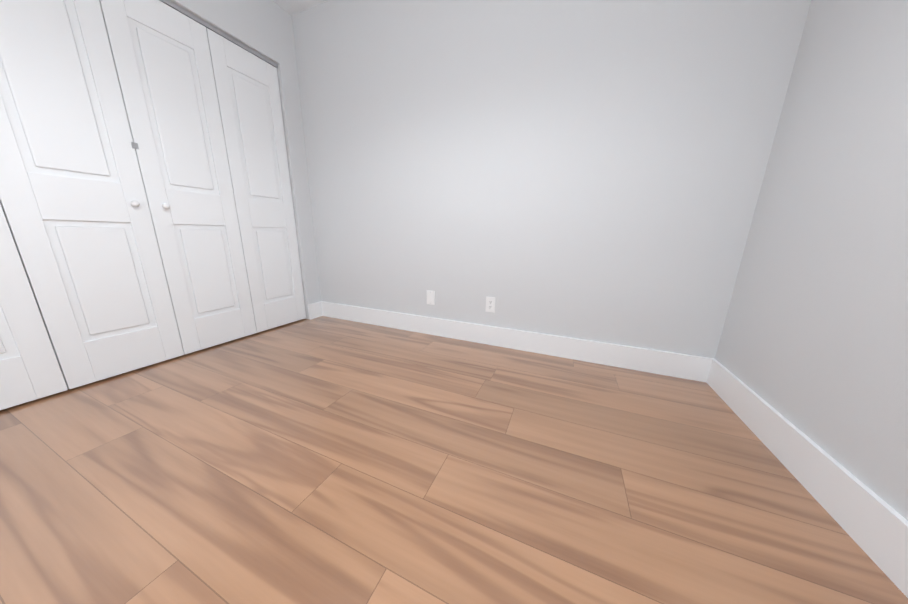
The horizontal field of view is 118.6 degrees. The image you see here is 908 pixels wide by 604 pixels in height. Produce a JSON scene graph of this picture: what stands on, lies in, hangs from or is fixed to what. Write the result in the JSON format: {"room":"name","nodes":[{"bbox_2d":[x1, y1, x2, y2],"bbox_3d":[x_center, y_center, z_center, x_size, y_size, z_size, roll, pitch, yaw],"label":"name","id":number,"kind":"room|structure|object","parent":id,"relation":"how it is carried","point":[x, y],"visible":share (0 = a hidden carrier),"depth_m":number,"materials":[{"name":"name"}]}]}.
{"room":"empty bedroom","nodes":[
{"label":"empty bedroom","id":0,"kind":"room"},
{"bbox_2d":[170,0,320,318],"bbox_3d":[-1.743,-0.835,1.477,0.100,2.440,2.093,7,15,22],"label":"wall","id":1,"kind":"structure","parent":0,"point":[264,28],"depth_m":2.12,"materials":[{"name":"white paint"}]},
{"bbox_2d":[0,0,305,409],"bbox_3d":[-1.735,-0.646,1.507,0.083,2.036,1.800,7,15,22],"label":"closet doors","id":2,"kind":"structure","parent":1,"relation":"in","point":[147,218],"depth_m":1.46,"materials":[{"name":"white painted wood"}]},
{"bbox_2d":[273,0,327,14],"bbox_3d":[-0.850,-1.793,0.117,3.918,0.100,3.664,7,15,22],"label":"ceiling","id":3,"kind":"structure","parent":0,"point":[292,7],"depth_m":2.00,"materials":[{"name":"white paint"}]},
{"bbox_2d":[0,316,907,603],"bbox_3d":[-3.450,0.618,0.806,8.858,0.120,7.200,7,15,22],"label":"floor","id":4,"kind":"structure","parent":0,"point":[324,460],"depth_m":0.87,"materials":[{"name":"brown wood"}]},
{"bbox_2d":[292,0,810,358],"bbox_3d":[-0.180,-0.937,2.007,3.918,2.440,0.120,7,15,22],"label":"wall","id":5,"kind":"structure","parent":0,"point":[593,170],"depth_m":1.65,"materials":[{"name":"white paint"}]},
{"bbox_2d":[427,290,434,304],"bbox_3d":[-0.188,-0.035,2.154,0.070,0.114,0.008,7,15,22],"label":"electrical outlet","id":6,"kind":"object","parent":5,"relation":"attached to","point":[430,297],"visible":1,"depth_m":2.15,"materials":[{"name":"white plastic"}]},
{"bbox_2d":[485,297,494,312],"bbox_3d":[0.266,0.019,1.968,0.070,0.114,0.008,7,15,22],"label":"duplex electrical outlet","id":7,"kind":"object","parent":5,"relation":"attached to","point":[490,304],"visible":1,"depth_m":1.97,"materials":[{"name":"white plastic"}]},
{"bbox_2d":[316,301,711,381],"bbox_3d":[0.064,0.226,2.101,2.988,0.145,0.016,7,15,22],"label":"baseboard","id":8,"kind":"structure","parent":5,"relation":"attached to","point":[691,367],"depth_m":1.88,"materials":[{"name":"white wood"}]},
{"bbox_2d":[715,0,907,520],"bbox_3d":[0.853,-0.341,-0.347,0.120,2.440,3.544,7,15,22],"label":"wall","id":9,"kind":"structure","parent":0,"point":[813,345],"depth_m":0.90,"materials":[{"name":"white paint"}]},
{"bbox_2d":[704,358,907,597],"bbox_3d":[0.800,0.750,0.019,0.016,0.145,3.394,7,15,22],"label":"baseboard","id":10,"kind":"structure","parent":9,"relation":"attached to","point":[872,524],"depth_m":0.82,"materials":[{"name":"white wood"}]}
]}

